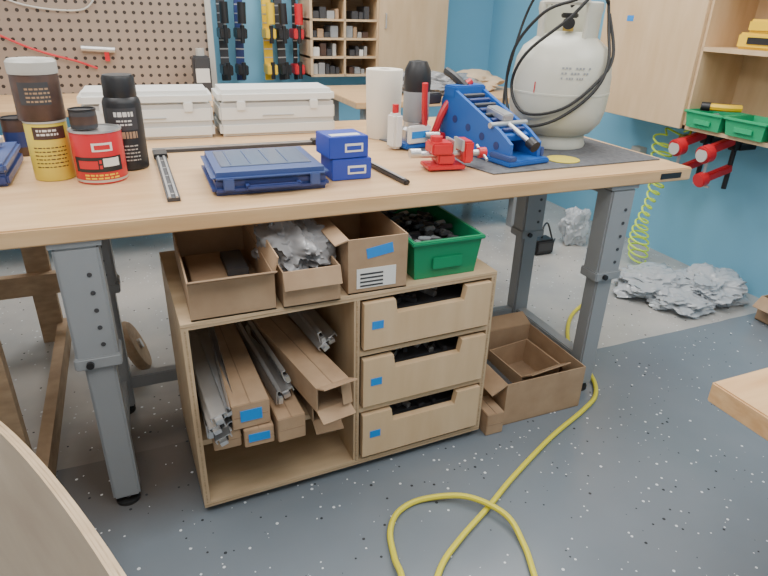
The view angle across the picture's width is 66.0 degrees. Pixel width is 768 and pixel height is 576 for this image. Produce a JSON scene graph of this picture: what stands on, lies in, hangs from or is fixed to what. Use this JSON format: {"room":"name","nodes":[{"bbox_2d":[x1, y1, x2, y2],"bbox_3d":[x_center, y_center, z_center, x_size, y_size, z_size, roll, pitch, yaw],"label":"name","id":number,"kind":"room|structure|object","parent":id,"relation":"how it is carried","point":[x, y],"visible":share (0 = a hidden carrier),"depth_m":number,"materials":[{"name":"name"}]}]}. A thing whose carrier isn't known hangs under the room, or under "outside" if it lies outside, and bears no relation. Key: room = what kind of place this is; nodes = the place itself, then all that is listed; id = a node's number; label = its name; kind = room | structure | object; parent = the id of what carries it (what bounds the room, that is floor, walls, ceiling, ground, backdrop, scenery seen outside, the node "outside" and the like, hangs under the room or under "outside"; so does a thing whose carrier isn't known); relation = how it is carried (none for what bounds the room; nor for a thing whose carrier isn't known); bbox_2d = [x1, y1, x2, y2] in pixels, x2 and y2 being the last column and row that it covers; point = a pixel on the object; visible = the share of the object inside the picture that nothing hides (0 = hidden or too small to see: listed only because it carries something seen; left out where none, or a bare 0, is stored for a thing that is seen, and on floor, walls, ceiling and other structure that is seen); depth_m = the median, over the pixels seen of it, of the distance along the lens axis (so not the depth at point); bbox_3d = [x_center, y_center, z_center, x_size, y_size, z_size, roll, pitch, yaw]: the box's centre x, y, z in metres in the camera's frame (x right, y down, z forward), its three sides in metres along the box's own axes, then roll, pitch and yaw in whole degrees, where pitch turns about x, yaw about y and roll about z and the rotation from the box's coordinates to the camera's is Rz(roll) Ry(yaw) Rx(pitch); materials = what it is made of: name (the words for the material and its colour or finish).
{"room":"workshop","nodes":[
{"label":"workshop","id":0,"kind":"room"},
{"bbox_2d":[0,0,493,134],"bbox_3d":[-1.583,-2.021,4.256,5.450,2.700,0.100,-9,27,-21],"label":"wall","id":1,"kind":"structure","parent":0,"point":[469,22],"depth_m":4.97,"materials":[{"name":"blue paint"}]},
{"bbox_2d":[298,0,448,76],"bbox_3d":[-0.070,-2.277,4.547,1.125,1.205,0.364,-9,27,-21],"label":"upper cabinet","id":2,"kind":"object","parent":1,"relation":"attached to","point":[400,32],"visible":0.86,"depth_m":4.61,"materials":[{"name":"brown wood"}]},
{"bbox_2d":[312,6,368,73],"bbox_3d":[-0.356,-1.915,4.566,0.448,0.480,0.170,-9,27,-21],"label":"supplies","id":3,"kind":"object","parent":2,"relation":"on","point":[319,48],"visible":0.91,"depth_m":4.50,"materials":[{"name":"grey"}]},
{"bbox_2d":[0,199,767,575],"bbox_3d":[-0.350,0.534,2.218,5.550,0.100,6.500,-9,27,-21],"label":"floor","id":4,"kind":"structure","parent":0,"point":[653,478],"depth_m":1.97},
{"bbox_2d":[0,246,71,476],"bbox_3d":[-1.593,0.114,1.903,1.050,0.860,1.170,-9,27,-21],"label":"frame","id":5,"kind":"object","parent":4,"relation":"on","point":[39,281],"visible":0.46,"depth_m":2.40,"materials":[{"name":"brown wood"}]},
{"bbox_2d":[0,421,126,575],"bbox_3d":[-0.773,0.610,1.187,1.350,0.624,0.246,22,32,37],"label":"table","id":6,"kind":"object","parent":4,"relation":"on","point":[44,531],"visible":1,"depth_m":1.05,"materials":[{"name":"beige wood"}]},
{"bbox_2d":[0,0,216,124],"bbox_3d":[-1.908,-1.134,3.184,2.035,2.000,0.750,-9,27,-21],"label":"pegboard","id":7,"kind":"object","parent":4,"relation":"on","point":[155,42],"visible":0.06,"depth_m":3.49,"materials":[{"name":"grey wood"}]},
{"bbox_2d":[0,0,114,68],"bbox_3d":[-1.942,-1.480,3.307,0.764,0.490,0.033,-9,27,-21],"label":"tool","id":8,"kind":"object","parent":7,"relation":"attached to","point":[106,50],"visible":1,"depth_m":3.40,"materials":[{"name":"red paint"}]},
{"bbox_2d":[191,48,212,92],"bbox_3d":[-1.112,-1.323,3.608,0.100,0.259,0.102,-9,27,-21],"label":"bottle","id":9,"kind":"object","parent":7,"relation":"on","point":[201,68],"visible":0.89,"depth_m":3.56,"materials":[{"name":"grey plastic"}]},
{"bbox_2d":[121,321,151,369],"bbox_3d":[-1.023,0.237,2.425,0.110,0.212,0.220,-9,27,-21],"label":"wheel","id":10,"kind":"object","parent":4,"relation":"on","point":[138,353],"visible":0.84,"depth_m":2.37,"materials":[{"name":"brown wood"}]},
{"bbox_2d":[159,250,496,507],"bbox_3d":[-0.197,0.209,2.035,0.976,0.651,0.561,-9,27,-21],"label":"base cabinet","id":11,"kind":"object","parent":4,"relation":"on","point":[417,351],"visible":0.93,"depth_m":1.88,"materials":[{"name":"brown wood"}]},
{"bbox_2d":[172,224,278,321],"bbox_3d":[-0.460,-0.079,1.690,0.234,0.149,0.485,-9,27,-21],"label":"box","id":12,"kind":"object","parent":11,"relation":"on","point":[220,276],"visible":0.88,"depth_m":1.67,"materials":[{"name":"brown cardboard"}]},
{"bbox_2d":[212,422,241,450],"bbox_3d":[-0.526,0.326,1.841,0.075,0.059,0.481,-9,27,-21],"label":"carton","id":13,"kind":"object","parent":11,"relation":"on","point":[235,440],"visible":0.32,"depth_m":1.65,"materials":[{"name":"cardboard"}]},
{"bbox_2d":[188,326,231,446],"bbox_3d":[-0.530,0.261,1.782,0.106,0.119,0.585,-9,27,-21],"label":"slides","id":14,"kind":"object","parent":13,"relation":"on","point":[204,345],"visible":0.91,"depth_m":1.67,"materials":[{"name":"silver metal"}]},
{"bbox_2d":[240,417,273,446],"bbox_3d":[-0.444,0.317,1.865,0.083,0.059,0.498,-9,27,-21],"label":"carton","id":15,"kind":"object","parent":11,"relation":"on","point":[261,433],"visible":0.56,"depth_m":1.66,"materials":[{"name":"cardboard"}]},
{"bbox_2d":[214,323,270,429],"bbox_3d":[-0.463,0.255,1.826,0.105,0.081,0.478,-10,28,-22],"label":"carton","id":16,"kind":"object","parent":15,"relation":"on","point":[248,399],"visible":0.78,"depth_m":1.70,"materials":[{"name":"cardboard"}]},
{"bbox_2d":[248,335,305,441],"bbox_3d":[-0.367,0.300,1.881,0.080,0.081,0.496,-10,28,-23],"label":"carton","id":17,"kind":"object","parent":11,"relation":"on","point":[288,418],"visible":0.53,"depth_m":1.69,"materials":[{"name":"cardboard"}]},
{"bbox_2d":[234,320,293,403],"bbox_3d":[-0.373,0.201,1.864,0.087,0.091,0.466,-12,28,-26],"label":"slides","id":18,"kind":"object","parent":17,"relation":"on","point":[272,373],"visible":0.81,"depth_m":1.81,"materials":[{"name":"silver metal"}]},
{"bbox_2d":[251,218,342,307],"bbox_3d":[-0.288,-0.143,1.774,0.229,0.202,0.515,-9,27,-21],"label":"box","id":19,"kind":"object","parent":11,"relation":"on","point":[308,270],"visible":0.72,"depth_m":1.62,"materials":[{"name":"brown cardboard"}]},
{"bbox_2d":[297,327,343,434],"bbox_3d":[-0.251,0.276,1.936,0.085,0.119,0.495,-9,27,-21],"label":"carton","id":20,"kind":"object","parent":11,"relation":"on","point":[337,425],"visible":0.17,"depth_m":1.77,"materials":[{"name":"cardboard"}]},
{"bbox_2d":[250,314,357,425],"bbox_3d":[-0.262,0.222,1.825,0.105,0.124,0.518,-15,30,-31],"label":"carton","id":21,"kind":"object","parent":20,"relation":"on","point":[316,377],"visible":0.86,"depth_m":1.73,"materials":[{"name":"cardboard"}]},
{"bbox_2d":[287,309,336,350],"bbox_3d":[-0.253,0.085,1.918,0.086,0.065,0.396,-13,29,-28],"label":"slides","id":22,"kind":"object","parent":21,"relation":"on","point":[309,321],"visible":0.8,"depth_m":1.84,"materials":[{"name":"silver metal"}]},
{"bbox_2d":[313,211,407,294],"bbox_3d":[-0.115,-0.150,1.842,0.219,0.167,0.426,-9,27,-21],"label":"box","id":23,"kind":"object","parent":11,"relation":"on","point":[371,251],"visible":0.8,"depth_m":1.69,"materials":[{"name":"brown cardboard"}]},
{"bbox_2d":[381,205,485,279],"bbox_3d":[0.111,-0.177,1.960,0.246,0.126,0.441,-9,27,-21],"label":"plastic storage bin","id":24,"kind":"object","parent":11,"relation":"on","point":[440,243],"visible":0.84,"depth_m":1.82,"materials":[{"name":"green plastic"}]},
{"bbox_2d":[0,117,691,505],"bbox_3d":[-0.276,-0.090,2.366,2.470,0.905,1.205,-9,27,-21],"label":"workbench","id":25,"kind":"object","parent":4,"relation":"on","point":[77,221],"visible":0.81,"depth_m":1.74,"materials":[{"name":"brown wood"}]},
{"bbox_2d":[0,141,22,186],"bbox_3d":[-1.234,-0.358,1.735,0.265,0.065,0.342,-9,27,-21],"label":"tool case","id":26,"kind":"object","parent":25,"relation":"on","point":[11,159],"visible":1,"depth_m":1.75,"materials":[{"name":"blue plastic"}]},
{"bbox_2d":[0,114,29,156],"bbox_3d":[-1.233,-0.515,1.997,0.092,0.124,0.092,-9,27,-21],"label":"jar","id":27,"kind":"object","parent":25,"relation":"on","point":[12,128],"visible":0.45,"depth_m":1.96,"materials":[{"name":"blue plastic"}]},
{"bbox_2d":[22,118,75,180],"bbox_3d":[-0.983,-0.411,1.741,0.114,0.169,0.114,-9,27,-21],"label":"canister","id":28,"kind":"object","parent":25,"relation":"on","point":[48,143],"visible":0.91,"depth_m":1.70,"materials":[{"name":"yellow"}]},
{"bbox_2d":[4,57,65,121],"bbox_3d":[-0.984,-0.563,1.673,0.128,0.162,0.128,-9,27,-21],"label":"jar","id":29,"kind":"object","parent":28,"relation":"on","point":[34,82],"visible":1,"depth_m":1.63,"materials":[{"name":"brown plastic"}]},
{"bbox_2d":[67,123,128,184],"bbox_3d":[-0.840,-0.396,1.742,0.143,0.149,0.143,-9,27,-21],"label":"can","id":30,"kind":"object","parent":25,"relation":"on","point":[98,154],"visible":0.91,"depth_m":1.70,"materials":[{"name":"red paint"}]},
{"bbox_2d":[67,106,97,129],"bbox_3d":[-0.862,-0.487,1.694,0.074,0.054,0.074,-9,27,-21],"label":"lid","id":31,"kind":"object","parent":30,"relation":"on","point":[80,117],"visible":1,"depth_m":1.67,"materials":[{"name":"grey"}]},
{"bbox_2d":[100,73,149,170],"bbox_3d":[-0.811,-0.519,1.846,0.112,0.283,0.113,-9,27,-21],"label":"bottle","id":32,"kind":"object","parent":25,"relation":"on","point":[121,106],"visible":0.77,"depth_m":1.80,"materials":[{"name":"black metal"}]},
{"bbox_2d":[77,84,214,139],"bbox_3d":[-0.930,-0.698,2.339,0.483,0.178,0.254,-9,27,-21],"label":"case","id":33,"kind":"object","parent":25,"relation":"on","point":[170,111],"visible":0.7,"depth_m":2.27,"materials":[{"name":"white plastic"}]},
{"bbox_2d":[152,149,180,201],"bbox_3d":[-0.674,-0.358,1.825,0.045,0.018,0.580,-9,27,-21],"label":"slide rail","id":34,"kind":"object","parent":25,"relation":"on","point":[170,188],"visible":1,"depth_m":1.77,"materials":[{"name":"grey metal"}]},
{"bbox_2d":[152,137,315,152],"bbox_3d":[-0.517,-0.532,2.199,0.650,0.020,0.050,-9,27,-21],"label":"slide rail","id":35,"kind":"object","parent":25,"relation":"on","point":[312,141],"visible":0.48,"depth_m":2.19,"materials":[{"name":"grey metal"}]},
{"bbox_2d":[200,146,328,195],"bbox_3d":[-0.366,-0.361,1.792,0.341,0.068,0.338,-9,27,-21],"label":"tool case","id":36,"kind":"object","parent":25,"relation":"on","point":[273,169],"visible":1,"depth_m":1.71,"materials":[{"name":"blue plastic"}]},
{"bbox_2d":[211,82,334,136],"bbox_3d":[-0.467,-0.761,2.500,0.481,0.178,0.250,-9,27,-21],"label":"case","id":37,"kind":"object","parent":25,"relation":"on","point":[243,109],"visible":1,"depth_m":2.41,"materials":[{"name":"white plastic"}]},
{"bbox_2d":[321,154,370,180],"bbox_3d":[-0.121,-0.390,1.871,0.128,0.066,0.122,-9,27,-21],"label":"carton","id":38,"kind":"object","parent":25,"relation":"on","point":[357,167],"visible":0.71,"depth_m":1.82,"materials":[{"name":"blue"}]},
{"bbox_2d":[316,129,367,159],"bbox_3d":[-0.131,-0.450,1.841,0.128,0.066,0.122,-10,28,-24],"label":"carton","id":39,"kind":"object","parent":38,"relation":"on","point":[338,143],"visible":1,"depth_m":1.80,"materials":[{"name":"blue"}]},
{"bbox_2d":[366,67,402,139],"bbox_3d":[-0.001,-0.749,2.402,0.148,0.266,0.148,-9,27,-21],"label":"paper towel roll","id":40,"kind":"object","parent":25,"relation":"on","point":[383,84],"visible":0.82,"depth_m":2.34,"materials":[{"name":"beige paper"}]},
{"bbox_2d":[371,161,409,184],"bbox_3d":[-0.026,-0.410,1.966,0.036,0.026,0.430,-11,28,-25],"label":"slide bar","id":41,"kind":"object","parent":25,"relation":"on","point":[374,165],"visible":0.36,"depth_m":1.88,"materials":[{"name":"black metal"}]},
{"bbox_2d":[408,135,487,170],"bbox_3d":[0.213,-0.458,1.978,0.271,0.105,0.094,-5,26,-13],"label":"bench vise","id":42,"kind":"object","parent":25,"relation":"on","point":[442,153],"visible":1,"depth_m":1.95,"materials":[{"name":"red paint"}]},
{"bbox_2d":[379,137,659,174],"bbox_3d":[0.492,-0.553,2.325,0.890,0.004,0.685,-9,27,-21],"label":"mat","id":43,"kind":"object","parent":25,"relation":"on","point":[593,153],"visible":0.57,"depth_m":2.18,"materials":[{"name":"grey rubber"}]},
{"bbox_2d":[387,60,472,149],"bbox_3d":[0.169,-0.703,2.254,0.337,0.310,0.171,-15,30,-31],"label":"supplies","id":44,"kind":"object","parent":43,"relation":"on","point":[414,132],"visible":0.93,"depth_m":2.21},
{"bbox_2d":[440,67,548,167],"bbox_3d":[0.388,-0.639,2.167,0.190,0.280,0.507,-14,29,-29],"label":"pocket hole jig","id":45,"kind":"object","parent":43,"relation":"on","point":[473,113],"visible":0.99,"depth_m":2.13,"materials":[{"name":"blue plastic"}]},
{"bbox_2d":[509,0,611,149],"bbox_3d":[0.688,-0.828,2.296,0.378,0.526,0.378,-9,27,-21],"label":"propane tank","id":46,"kind":"object","parent":43,"relation":"on","point":[558,70],"visible":0.83,"depth_m":2.18,"materials":[{"name":"metal"}]},
{"bbox_2d":[502,0,614,127],"bbox_3d":[0.687,-0.980,2.170,0.376,0.899,0.337,-9,27,-21],"label":"coil","id":47,"kind":"object","parent":46,"relation":"on","point":[610,37],"visible":0.83,"depth_m":2.16,"materials":[{"name":"black rubber"}]},
{"bbox_2d":[547,155,579,162],"bbox_3d":[0.650,-0.468,2.147,0.120,0.002,0.120,-9,27,-21],"label":"disc","id":48,"kind":"object","parent":43,"relation":"on","point":[554,158],"visible":0.93,"depth_m":2.14,"materials":[{"name":"yellow paper"}]},
{"bbox_2d":[327,85,516,226],"bbox_3d":[0.289,-0.895,4.103,1.320,0.900,0.800,-9,27,-21],"label":"worktable","id":49,"kind":"object","parent":4,"relation":"on","point":[354,96],"visible":0.19,"depth_m":3.85,"materials":[{"name":"brown wood"}]},
{"bbox_2d":[402,69,504,95],"bbox_3d":[0.405,-1.381,3.928,0.938,0.132,0.579,-9,27,-21],"label":"clear plastic bags","id":50,"kind":"object","parent":49,"relation":"on","point":[439,80],"visible":0.28,"depth_m":3.94,"materials":[{"name":"grey"}]},
{"bbox_2d":[479,395,503,434],"bbox_3d":[0.380,0.468,2.178,0.070,0.091,0.111,-9,27,-21],"label":"carton","id":51,"kind":"object","parent":4,"relation":"on","point":[491,415],"visible":0.72,"depth_m":2.14,"materials":[{"name":"cardboard"}]},
{"bbox_2d":[387,304,597,575],"bbox_3d":[0.572,0.423,2.346,0.510,0.040,2.954,12,27,20],"label":"air hose","id":52,"kind":"object","parent":4,"relation":"on","point":[490,504],"visible":0.84,"depth_m":1.80,"materials":[{"name":"yellow rubber"}]},
{"bbox_2d":[483,311,585,424],"bbox_3d":[0.498,0.309,2.382,0.423,0.209,0.425,-9,27,-21],"label":"box","id":53,"kind":"object","parent":4,"relation":"on","point":[528,375],"visible":0.78,"depth_m":2.30,"materials":[{"name":"brown cardboard"}]},
{"bbox_2d":[535,222,554,254],"bbox_3d":[1.071,-0.338,3.812,0.349,0.182,0.134,-20,33,-38],"label":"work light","id":54,"kind":"object","parent":4,"relation":"on","point":[544,244],"visible":0.83,"depth_m":3.73,"materials":[{"name":"black plastic"}]},
{"bbox_2d":[557,206,590,245],"bbox_3d":[1.257,-0.415,3.904,0.219,0.251,0.169,-9,27,-21],"label":"plastic bag","id":55,"kind":"object","parent":4,"relation":"on","point":[574,227],"visible":1,"depth_m":3.86,"materials":[{"name":"grey plastic"}]},
{"bbox_2d":[612,262,749,318],"bbox_3d":[1.615,-0.042,3.253,0.725,0.158,0.568,-9,27,-21],"label":"pile","id":56,"kind":"object","parent":4,"relation":"on","point":[694,291],"visible":1,"depth_m":3.15,"materials":[{"name":"grey paper"}]},
{"bbox_2d":[708,368,767,440],"bbox_3d":[1.236,0.610,1.167,0.990,0.750,0.780,-9,27,-21],"label":"worktable","id":57,"kind":"object","parent":4,"relation":"on","point":[744,397],"visible":1,"depth_m":1.12,"materials":[{"name":"brown wood"}]},
{"bbox_2d":[753,295,767,324],"bbox_3d":[2.024,0.130,2.947,0.270,0.131,0.220,-9,27,-21],"label":"cardboard box","id":58,"kind":"object","parent":4,"relation":"on","point":[761,304],"visible":1,"depth_m":2.97,"materials":[{"name":"brown cardboard"}]},
{"bbox_2d":[487,0,767,297],"bbox_3d":[2.204,-1.116,2.590,0.100,2.700,6.500,-9,27,-21],"label":"wall","id":59,"kind":"structure","parent":0,"point":[689,224],"depth_m":3.62,"materials":[{"name":"blue paint"}]},
{"bbox_2d":[631,145,646,153],"bbox_3d":[1.553,-0.611,3.902,0.335,0.612,0.091,-18,32,-35],"label":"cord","id":60,"kind":"object","parent":59,"relation":"attached to","point":[641,149],"visible":0.07,"depth_m":3.83,"materials":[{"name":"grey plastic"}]},
{"bbox_2d":[628,127,691,263],"bbox_3d":[1.658,-0.564,3.583,0.370,0.794,0.186,-15,30,-31],"label":"air hose","id":61,"kind":"object","parent":59,"relation":"attached to","point":[662,144],"visible":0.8,"depth_m":3.57,"materials":[{"name":"green"}]},
{"bbox_2d":[600,0,767,147],"bbox_3d":[1.895,-1.303,2.654,0.369,1.275,2.215,-9,27,-21],"label":"upper cabinet","id":62,"kind":"object","parent":59,"relation":"attached to","point":[672,57],"visible":0.72,"depth_m":3.15,"materials":[{"name":"brown wood"}]},
{"bbox_2d":[684,108,750,132],"bbox_3d":[1.728,-0.874,3.078,0.216,0.086,0.236,-9,27,-21],"label":"plastic storage bin","id":63,"kind":"object","parent":62,"relation":"on","point":[713,121],"visible":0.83,"depth_m":3.04,"materials":[{"name":"green plastic"}]},
{"bbox_2d":[700,102,742,112],"bbox_3d":[1.729,-0.924,3.030,0.191,0.044,0.051,12,27,21],"label":"flashlight","id":64,"kind":"object","parent":63,"relation":"on","point":[705,106],"visible":1,"depth_m":3.02,"materials":[{"name":"yellow plastic"}]},
{"bbox_2d":[723,115,767,141],"bbox_3d":[1.819,-0.777,2.879,0.216,0.086,0.236,-9,27,-21],"label":"plastic storage bin","id":65,"kind":"object","parent":62,"relation":"on","point":[749,127],"visible":1,"depth_m":2.85,"materials":[{"name":"green plastic"}]},
{"bbox_2d":[737,19,767,50],"bbox_3d":[1.865,-1.212,2.833,0.185,0.134,0.240,-9,27,-21],"label":"tool case","id":66,"kind":"object","parent":62,"relation":"on","point":[757,38],"visible":1,"depth_m":2.82,"materials":[{"name":"yellow plastic"}]},
{"bbox_2d":[668,132,724,173],"bbox_3d":[1.737,-0.735,3.295,0.366,0.282,0.100,-9,27,-21],"label":"clamp","id":67,"kind":"object","parent":59,"relation":"attached to","point":[678,147],"visible":0.54,"depth_m":3.22,"materials":[{"name":"red plastic"}]},
{"bbox_2d":[692,138,756,188],"bbox_3d":[1.806,-0.662,3.145,0.366,0.282,0.100,-9,27,-21],"label":"clamp","id":68,"kind":"object","parent":59,"relation":"attached to","point":[705,154],"visible":0.97,"depth_m":3.10,"materials":[{"name":"red plastic"}]},
{"bbox_3d":[-0.986,-2.367,4.254,0.850,0.160,0.079,-9,27,-21],"label":"rack","id":69,"kind":"object","parent":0,"visible":0},
{"bbox_2d":[215,0,233,80],"bbox_3d":[-1.153,-1.926,4.225,0.075,0.860,0.182,-9,27,-21],"label":"clamp","id":70,"kind":"object","parent":69,"relation":"hanging from","point":[223,33],"visible":1,"depth_m":4.28,"materials":[{"name":"grey"}]},
{"bbox_2d":[233,0,248,80],"bbox_3d":[-1.041,-1.943,4.268,0.094,0.861,0.182,-9,27,-21],"label":"clamp","id":71,"kind":"object","parent":69,"relation":"hanging from","point":[240,34],"visible":1,"depth_m":4.33,"materials":[{"name":"blue plastic"}]},
{"bbox_2d":[261,0,277,79],"bbox_3d":[-0.849,-1.973,4.342,0.075,0.860,0.182,-9,27,-21],"label":"clamp","id":72,"kind":"object","parent":69,"relation":"hanging from","point":[267,8],"visible":1,"depth_m":4.40,"materials":[{"name":"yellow plastic"}]},
{"bbox_2d":[273,0,291,79],"bbox_3d":[-0.759,-1.986,4.377,0.097,0.862,0.182,-9,27,-21],"label":"clamp","id":73,"kind":"object","parent":69,"relation":"hanging from","point":[282,34],"visible":0.97,"depth_m":4.43,"materials":[{"name":"grey"}]},
{"bbox_2d":[289,0,304,79],"bbox_3d":[-0.655,-2.003,4.417,0.075,0.860,0.182,-9,27,-21],"label":"clamp","id":74,"kind":"object","parent":69,"relation":"hanging from","point":[296,33],"visible":0.98,"depth_m":4.45,"materials":[{"name":"red plastic"}]}
]}

